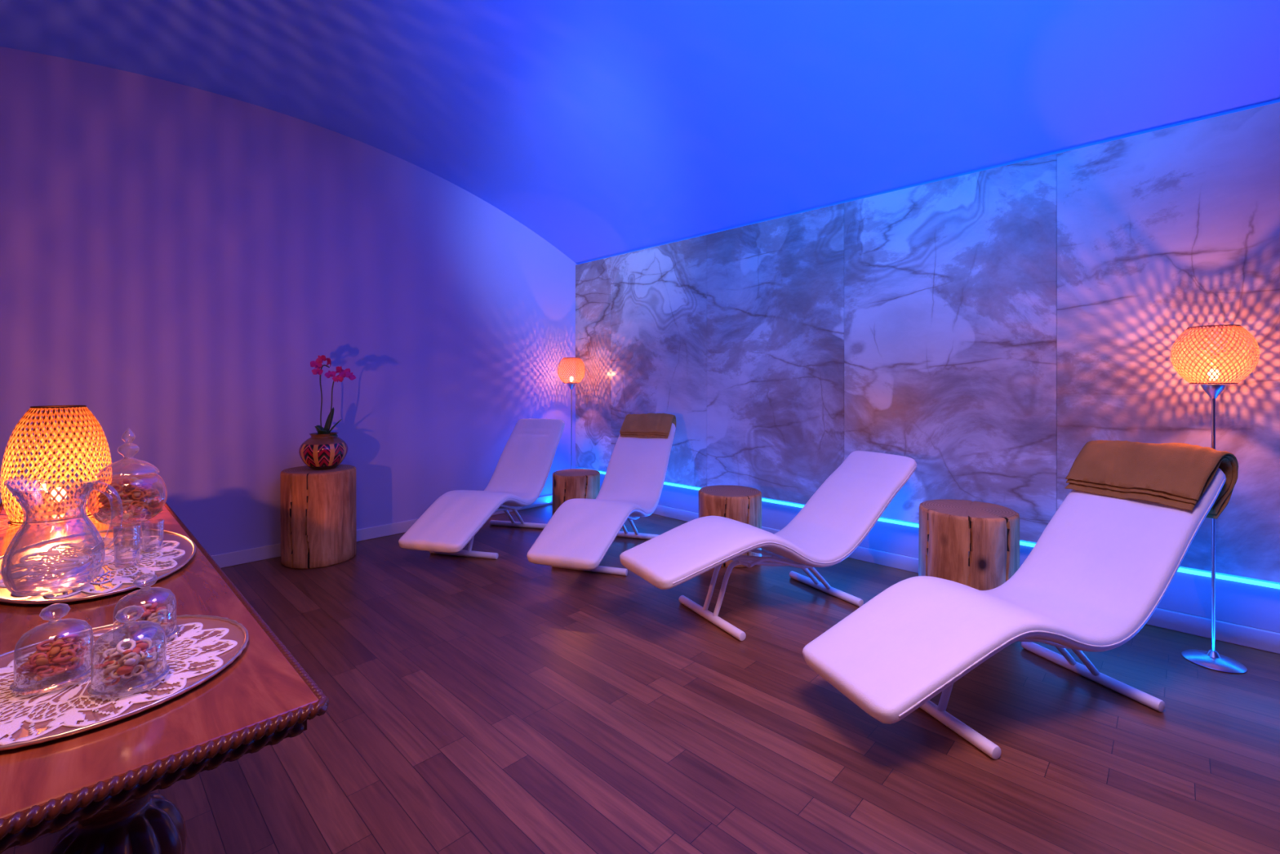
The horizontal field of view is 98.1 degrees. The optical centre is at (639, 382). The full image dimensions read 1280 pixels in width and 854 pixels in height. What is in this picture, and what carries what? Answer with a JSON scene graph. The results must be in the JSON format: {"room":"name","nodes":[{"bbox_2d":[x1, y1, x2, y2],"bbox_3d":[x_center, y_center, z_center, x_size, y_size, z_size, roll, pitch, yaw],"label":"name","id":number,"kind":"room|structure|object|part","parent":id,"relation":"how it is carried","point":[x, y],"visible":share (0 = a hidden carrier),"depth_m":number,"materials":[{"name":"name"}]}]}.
{"room":"spa","nodes":[
{"label":"spa","id":0,"kind":"room"},
{"bbox_2d":[0,46,582,555],"bbox_3d":[-2.714,-0.400,3.953,0.100,3.300,6.100,0,0,44],"label":"wall","id":1,"kind":"structure","parent":0,"point":[176,260],"depth_m":3.88,"materials":[{"name":"paint"}]},
{"bbox_2d":[210,494,552,568],"bbox_3d":[-2.678,1.202,3.907,0.014,0.095,5.884,0,0,44],"label":"baseboard","id":2,"kind":"structure","parent":1,"relation":"attached to","point":[258,553],"depth_m":4.37,"materials":[{"name":"white paint"}]},
{"bbox_2d":[0,0,1279,264],"bbox_3d":[-0.075,-1.615,1.395,7.250,0.830,6.060,0,0,44],"label":"ceiling","id":3,"kind":"structure","parent":0,"point":[603,128],"depth_m":3.12,"materials":[{"name":"paint"}]},
{"bbox_2d":[0,503,1279,853],"bbox_3d":[-0.075,1.300,1.395,7.450,0.100,6.100,0,0,44],"label":"floor","id":4,"kind":"structure","parent":0,"point":[508,704],"depth_m":1.98,"materials":[{"name":"brown wood"}]},
{"bbox_2d":[0,483,328,853],"bbox_3d":[-1.535,0.861,1.552,2.563,0.781,0.460,0,0,44],"label":"console table","id":5,"kind":"object","parent":4,"relation":"on","point":[101,780],"visible":0.52,"depth_m":0.77,"materials":[{"name":"brown wood"}]},
{"bbox_2d":[0,404,111,524],"bbox_3d":[-2.046,0.275,1.955,0.272,0.388,0.271,0,0,44],"label":"table lamp","id":6,"kind":"object","parent":5,"relation":"on","point":[59,512],"visible":0.91,"depth_m":1.90,"materials":[{"name":"wicker"}]},
{"bbox_3d":[-2.046,0.394,1.955,0.040,0.052,0.040,0,0,44],"label":"bulb","id":7,"kind":"part","parent":6,"relation":"part of","materials":[{"name":"white glass"}]},
{"bbox_2d":[0,528,195,604],"bbox_3d":[-1.423,0.462,1.448,0.725,0.015,0.406,0,0,44],"label":"serving tray","id":8,"kind":"object","parent":5,"relation":"on","point":[186,544],"visible":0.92,"depth_m":1.46,"materials":[{"name":"silver metal"}]},
{"bbox_2d":[0,533,185,598],"bbox_3d":[-1.419,0.465,1.453,0.632,0.003,0.343,0,0,44],"label":"doily","id":9,"kind":"object","parent":8,"relation":"on","point":[86,562],"visible":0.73,"depth_m":1.43,"materials":[{"name":"white fabric"}]},
{"bbox_2d":[0,477,123,595],"bbox_3d":[-1.295,0.338,1.257,0.220,0.250,0.160,0,0,-29],"label":"glass pitcher","id":10,"kind":"object","parent":9,"relation":"on","point":[60,584],"visible":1,"depth_m":1.23,"materials":[{"name":"clear glass"}]},
{"bbox_3d":[-1.214,0.304,1.246,0.100,0.168,0.019,0,0,0],"label":"handle","id":11,"kind":"part","parent":10,"relation":"part of","materials":[{"name":"clear glass"}]},
{"bbox_2d":[112,523,141,568],"bbox_3d":[-1.303,0.413,1.410,0.052,0.100,0.052,0,0,44],"label":"drinking glass","id":12,"kind":"object","parent":9,"relation":"on","point":[126,560],"visible":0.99,"depth_m":1.41,"materials":[{"name":"clear glass"}]},
{"bbox_2d":[87,427,167,548],"bbox_3d":[-1.469,0.296,1.595,0.170,0.334,0.170,0,0,44],"label":"candy jar","id":13,"kind":"object","parent":9,"relation":"on","point":[127,544],"visible":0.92,"depth_m":1.59,"materials":[{"name":"clear glass"}]},
{"bbox_2d":[87,472,167,525],"bbox_3d":[-1.469,0.337,1.595,0.170,0.141,0.170,0,0,44],"label":"bowl","id":14,"kind":"object","parent":13,"relation":"on","point":[89,506],"depth_m":1.58,"materials":[{"name":"clear glass"}]},
{"bbox_3d":[-1.469,0.197,1.595,0.134,0.136,0.134,0,0,44],"label":"lid","id":15,"kind":"part","parent":13,"relation":"part of","materials":[{"name":"clear glass"}]},
{"bbox_2d":[95,477,162,523],"bbox_3d":[-1.468,0.334,1.596,0.131,0.116,0.145,0,0,44],"label":"potpourri","id":16,"kind":"object","parent":13,"relation":"in","point":[136,499],"visible":0.98,"depth_m":1.57},
{"bbox_2d":[141,519,164,551],"bbox_3d":[-1.350,0.423,1.538,0.048,0.080,0.048,0,0,44],"label":"drinking glass","id":17,"kind":"object","parent":8,"relation":"on","point":[162,528],"visible":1,"depth_m":1.54,"materials":[{"name":"clear glass"}]},
{"bbox_3d":[-0.726,0.883,0.767,0.154,0.736,0.154,0,0,44],"label":"leg","id":18,"kind":"part","parent":5,"relation":"part of","materials":[{"name":"brown wood"}]},
{"bbox_2d":[0,614,248,751],"bbox_3d":[-0.877,0.463,0.891,0.416,0.013,0.406,0,0,44],"label":"serving tray","id":19,"kind":"object","parent":5,"relation":"on","point":[237,632],"visible":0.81,"depth_m":0.87,"materials":[{"name":"silver metal"}]},
{"bbox_2d":[0,622,237,745],"bbox_3d":[-0.876,0.465,0.892,0.380,0.003,0.363,0,0,44],"label":"doily","id":20,"kind":"object","parent":19,"relation":"on","point":[71,716],"visible":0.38,"depth_m":0.84,"materials":[{"name":"white fabric"}]},
{"bbox_2d":[9,603,97,695],"bbox_3d":[-0.907,0.403,0.861,0.094,0.119,0.094,0,0,44],"label":"glass cloche","id":21,"kind":"object","parent":20,"relation":"on","point":[67,678],"visible":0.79,"depth_m":0.85,"materials":[{"name":"clear glass"}]},
{"bbox_2d":[17,633,88,680],"bbox_3d":[-0.908,0.424,0.860,0.073,0.058,0.076,0,0,44],"label":"dried fruit","id":22,"kind":"object","parent":21,"relation":"in","point":[62,655],"visible":1,"depth_m":0.85,"materials":[{"name":"orange food"}]},
{"bbox_3d":[-0.907,0.457,0.861,0.094,0.012,0.094,0,0,44],"label":"glass","id":23,"kind":"part","parent":21,"relation":"part of","materials":[{"name":"clear glass"}]},
{"bbox_3d":[-0.907,0.357,0.861,0.034,0.028,0.034,0,0,44],"label":"knob","id":24,"kind":"part","parent":21,"relation":"part of","materials":[{"name":"clear glass"}]},
{"bbox_2d":[86,605,169,698],"bbox_3d":[-0.783,0.403,0.852,0.094,0.119,0.094,0,0,44],"label":"glass cloche","id":25,"kind":"object","parent":20,"relation":"on","point":[122,688],"visible":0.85,"depth_m":0.84,"materials":[{"name":"clear glass"}]},
{"bbox_3d":[-0.783,0.457,0.852,0.094,0.012,0.094,0,0,44],"label":"glass","id":26,"kind":"part","parent":25,"relation":"part of","materials":[{"name":"clear glass"}]},
{"bbox_2d":[93,636,163,685],"bbox_3d":[-0.787,0.422,0.853,0.073,0.061,0.074,0,0,21],"label":"dried fruit","id":27,"kind":"object","parent":25,"relation":"in","point":[128,662],"visible":1,"depth_m":0.84,"materials":[{"name":"beige food"}]},
{"bbox_3d":[-0.783,0.357,0.852,0.034,0.028,0.034,0,0,44],"label":"knob","id":28,"kind":"part","parent":25,"relation":"part of","materials":[{"name":"clear glass"}]},
{"bbox_2d":[109,573,179,648],"bbox_3d":[-0.887,0.403,0.996,0.094,0.119,0.094,0,0,44],"label":"glass cloche","id":29,"kind":"object","parent":20,"relation":"on","point":[171,632],"visible":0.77,"depth_m":0.99,"materials":[{"name":"clear glass"}]},
{"bbox_2d":[116,600,171,640],"bbox_3d":[-0.886,0.424,0.994,0.070,0.062,0.073,0,0,44],"label":"dried fruit","id":30,"kind":"object","parent":29,"relation":"in","point":[153,613],"visible":0.77,"depth_m":0.98,"materials":[{"name":"food"}]},
{"bbox_3d":[-0.887,0.457,0.996,0.094,0.012,0.094,0,0,44],"label":"glass","id":31,"kind":"part","parent":29,"relation":"part of","materials":[{"name":"clear glass"}]},
{"bbox_3d":[-0.887,0.357,0.996,0.034,0.028,0.034,0,0,44],"label":"knob","id":32,"kind":"part","parent":29,"relation":"part of","materials":[{"name":"clear glass"}]},
{"bbox_3d":[-1.535,0.503,1.552,2.507,0.023,0.404,0,0,44],"label":"sub frame","id":33,"kind":"part","parent":5,"relation":"part of","materials":[{"name":"brown wood"}]},
{"bbox_2d":[280,464,356,568],"bbox_3d":[-2.280,0.930,3.949,0.481,0.640,0.461,0,0,44],"label":"table","id":34,"kind":"object","parent":4,"relation":"on","point":[318,516],"visible":0.89,"depth_m":3.76,"materials":[{"name":"brown wood"}]},
{"bbox_2d":[298,355,355,470],"bbox_3d":[-2.232,0.207,3.933,0.344,0.807,0.304,0,0,41],"label":"potted orchid","id":35,"kind":"object","parent":34,"relation":"on","point":[324,450],"visible":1,"depth_m":3.89,"materials":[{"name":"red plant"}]},
{"bbox_3d":[-2.293,-0.131,3.936,0.025,0.061,0.086,9,-14,46],"label":"flower","id":36,"kind":"part","parent":35,"relation":"part of","materials":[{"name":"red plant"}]},
{"bbox_3d":[-2.281,-0.083,3.926,0.077,0.055,0.022,3,-13,-8],"label":"flower","id":37,"kind":"part","parent":35,"relation":"part of","materials":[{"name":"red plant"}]},
{"bbox_3d":[-2.265,-0.165,3.943,0.074,0.064,0.022,0,0,2],"label":"flower","id":38,"kind":"part","parent":35,"relation":"part of","materials":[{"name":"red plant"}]},
{"bbox_3d":[-2.241,0.136,3.951,0.071,0.530,0.019,0,0,0],"label":"stem","id":39,"kind":"part","parent":35,"relation":"part of","materials":[{"name":"green plant"}]},
{"bbox_3d":[-2.216,-0.151,3.951,0.086,0.061,0.025,34,24,35],"label":"flower","id":40,"kind":"part","parent":35,"relation":"part of","materials":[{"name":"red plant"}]},
{"bbox_3d":[-2.174,-0.063,3.899,0.077,0.055,0.022,-20,-1,-41],"label":"flower","id":41,"kind":"part","parent":35,"relation":"part of","materials":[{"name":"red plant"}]},
{"bbox_3d":[-2.149,0.171,3.951,0.165,0.460,0.019,0,0,0],"label":"stem","id":42,"kind":"part","parent":35,"relation":"part of","materials":[{"name":"green plant"}]},
{"bbox_3d":[-2.129,-0.029,3.913,0.072,0.052,0.021,3,15,-18],"label":"flower","id":43,"kind":"part","parent":35,"relation":"part of","materials":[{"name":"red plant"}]},
{"bbox_3d":[-2.139,-0.094,3.942,0.086,0.061,0.025,25,-2,35],"label":"flower","id":44,"kind":"part","parent":35,"relation":"part of","materials":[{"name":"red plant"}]},
{"bbox_3d":[-2.092,-0.073,3.932,0.086,0.061,0.025,-41,6,-31],"label":"flower","id":45,"kind":"part","parent":35,"relation":"part of","materials":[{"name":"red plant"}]},
{"bbox_3d":[-2.039,-0.052,3.914,0.022,0.055,0.077,-16,-45,43],"label":"flower","id":46,"kind":"part","parent":35,"relation":"part of","materials":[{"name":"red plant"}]},
{"bbox_2d":[398,418,564,559],"bbox_3d":[-1.156,0.794,4.435,0.540,0.913,1.760,0,0,15],"label":"lounge chair","id":47,"kind":"object","parent":4,"relation":"on","point":[520,475],"visible":1,"depth_m":4.31,"materials":[{"name":"white leather"}]},
{"bbox_3d":[-1.120,1.086,4.396,0.027,0.288,0.862,0,0,15],"label":"support rail","id":48,"kind":"part","parent":47,"relation":"part of","materials":[{"name":"silver metal"}]},
{"bbox_3d":[-1.207,1.086,4.420,0.027,0.288,0.862,0,0,15],"label":"support rail","id":49,"kind":"part","parent":47,"relation":"part of","materials":[{"name":"silver metal"}]},
{"bbox_2d":[557,357,585,468],"bbox_3d":[-0.689,0.498,5.583,0.278,1.503,0.278,0,0,44],"label":"floor lamp","id":50,"kind":"object","parent":4,"relation":"on","point":[571,384],"visible":0.97,"depth_m":5.54,"materials":[{"name":"metal"}]},
{"bbox_3d":[-0.689,-0.124,5.583,0.278,0.258,0.278,0,0,44],"label":"lamp shade","id":51,"kind":"part","parent":50,"relation":"part of","materials":[{"name":"wicker"}]},
{"bbox_2d":[552,468,599,515],"bbox_3d":[-0.561,1.020,4.900,0.432,0.460,0.433,0,0,44],"label":"table","id":52,"kind":"object","parent":4,"relation":"on","point":[571,483],"visible":0.63,"depth_m":4.73,"materials":[{"name":"brown wood"}]},
{"bbox_2d":[526,422,675,575],"bbox_3d":[-0.195,0.794,4.108,0.540,0.913,1.760,0,0,19],"label":"lounge chair","id":53,"kind":"object","parent":4,"relation":"on","point":[579,535],"visible":0.93,"depth_m":3.76,"materials":[{"name":"white leather"}]},
{"bbox_3d":[-0.246,1.086,4.096,0.027,0.288,0.862,0,0,19],"label":"support rail","id":54,"kind":"part","parent":53,"relation":"part of","materials":[{"name":"white metal"}]},
{"bbox_3d":[-0.161,1.086,4.067,0.027,0.288,0.862,0,0,19],"label":"support rail","id":55,"kind":"part","parent":53,"relation":"part of","materials":[{"name":"silver metal"}]},
{"bbox_2d":[619,413,675,438],"bbox_3d":[0.072,0.403,4.879,0.458,0.274,0.268,0,0,19],"label":"towel","id":56,"kind":"object","parent":53,"relation":"on","point":[649,424],"visible":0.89,"depth_m":4.80,"materials":[{"name":"brown fabric"}]},
{"bbox_2d":[698,484,761,568],"bbox_3d":[0.640,1.010,3.967,0.458,0.480,0.452,0,0,44],"label":"table","id":57,"kind":"object","parent":4,"relation":"on","point":[742,504],"visible":0.56,"depth_m":3.79,"materials":[{"name":"brown wood"}]},
{"bbox_2d":[619,450,916,640],"bbox_3d":[0.789,0.850,3.155,1.840,0.799,0.540,0,0,-29],"label":"lounge chair","id":58,"kind":"object","parent":4,"relation":"on","point":[844,509],"visible":1,"depth_m":3.08,"materials":[{"name":"white leather"}]},
{"bbox_3d":[0.712,1.086,3.164,0.862,0.288,0.027,0,0,-29],"label":"support rail","id":59,"kind":"part","parent":58,"relation":"part of","materials":[{"name":"silver metal"}]},
{"bbox_3d":[0.755,1.086,3.085,0.862,0.288,0.027,0,0,-29],"label":"support rail","id":60,"kind":"part","parent":58,"relation":"part of","materials":[{"name":"silver metal"}]},
{"bbox_2d":[918,498,1019,590],"bbox_3d":[1.791,0.968,3.039,0.477,0.565,0.497,0,0,44],"label":"table","id":61,"kind":"object","parent":4,"relation":"on","point":[975,544],"visible":0.69,"depth_m":2.85,"materials":[{"name":"brown wood"}]},
{"bbox_2d":[802,467,1226,759],"bbox_3d":[1.522,0.794,2.237,1.760,0.913,0.540,0,0,-18],"label":"lounge chair","id":62,"kind":"object","parent":4,"relation":"on","point":[1102,566],"visible":0.96,"depth_m":2.15,"materials":[{"name":"white leather"}]},
{"bbox_3d":[1.510,1.086,2.186,0.862,0.288,0.027,0,0,-18],"label":"support rail","id":63,"kind":"part","parent":62,"relation":"part of","materials":[{"name":"silver metal"}]},
{"bbox_3d":[1.482,1.086,2.271,0.862,0.288,0.027,0,0,-18],"label":"support rail","id":64,"kind":"part","parent":62,"relation":"part of","materials":[{"name":"silver metal"}]},
{"bbox_2d":[1065,440,1238,519],"bbox_3d":[2.269,0.416,2.499,0.325,0.304,0.516,0,0,-18],"label":"towel","id":65,"kind":"object","parent":62,"relation":"on","point":[1174,474],"visible":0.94,"depth_m":2.39,"materials":[{"name":"brown fabric"}]},
{"bbox_2d":[1170,324,1259,673],"bbox_3d":[2.570,0.498,2.488,0.278,1.503,0.278,0,0,44],"label":"floor lamp","id":66,"kind":"object","parent":4,"relation":"on","point":[1211,659],"visible":0.99,"depth_m":2.47,"materials":[{"name":"metal"}]},
{"bbox_3d":[2.570,-0.036,2.488,0.036,0.055,0.036,0,0,44],"label":"bulb","id":67,"kind":"part","parent":66,"relation":"part of","materials":[{"name":"white glass"}]},
{"bbox_3d":[2.570,-0.124,2.488,0.278,0.258,0.278,0,0,44],"label":"lamp shade","id":68,"kind":"part","parent":66,"relation":"part of","materials":[{"name":"wicker"}]},
{"bbox_2d":[582,467,1279,633],"bbox_3d":[2.013,-0.030,3.550,7.250,2.560,0.100,0,0,44],"label":"wall","id":69,"kind":"structure","parent":0,"point":[1254,606],"depth_m":2.79,"materials":[{"name":"paint"}]},
{"bbox_2d":[575,257,610,471],"bbox_3d":[-0.485,-0.182,5.777,0.556,2.165,0.022,0,0,44],"label":"wall panel","id":70,"kind":"object","parent":69,"relation":"attached to","point":[593,278],"depth_m":5.75,"materials":[{"name":"stone"}]},
{"bbox_2d":[610,234,706,487],"bbox_3d":[0.146,-0.182,5.165,1.198,2.165,0.022,0,0,44],"label":"wall panel","id":71,"kind":"object","parent":69,"relation":"attached to","point":[659,293],"depth_m":5.05,"materials":[{"name":"stone"}]},
{"bbox_2d":[706,203,844,504],"bbox_3d":[1.009,-0.182,4.329,1.203,2.165,0.022,0,0,44],"label":"wall panel","id":72,"kind":"object","parent":69,"relation":"attached to","point":[775,286],"depth_m":4.28,"materials":[{"name":"stone"}]},
{"bbox_2d":[598,471,1279,588],"bbox_3d":[1.964,0.941,3.521,7.180,0.018,0.010,0,0,44],"label":"trim","id":73,"kind":"structure","parent":69,"relation":"attached to","point":[1180,570],"depth_m":2.79,"materials":[{"name":"plastic"}]},
{"bbox_2d":[844,153,1057,542],"bbox_3d":[1.874,-0.182,3.490,1.202,2.165,0.022,0,0,44],"label":"wall panel","id":74,"kind":"object","parent":69,"relation":"attached to","point":[950,285],"depth_m":3.39,"materials":[{"name":"stone"}]},
{"bbox_2d":[652,504,1279,653],"bbox_3d":[1.978,1.202,3.503,7.234,0.095,0.014,0,0,44],"label":"baseboard","id":75,"kind":"structure","parent":69,"relation":"attached to","point":[1250,637],"depth_m":2.79,"materials":[{"name":"white paint"}]},
{"bbox_2d":[1057,102,1279,582],"bbox_3d":[2.738,-0.182,2.654,1.199,2.165,0.022,0,0,44],"label":"wall panel","id":76,"kind":"object","parent":69,"relation":"attached to","point":[1162,233],"depth_m":2.72,"materials":[{"name":"stone"}]}
]}

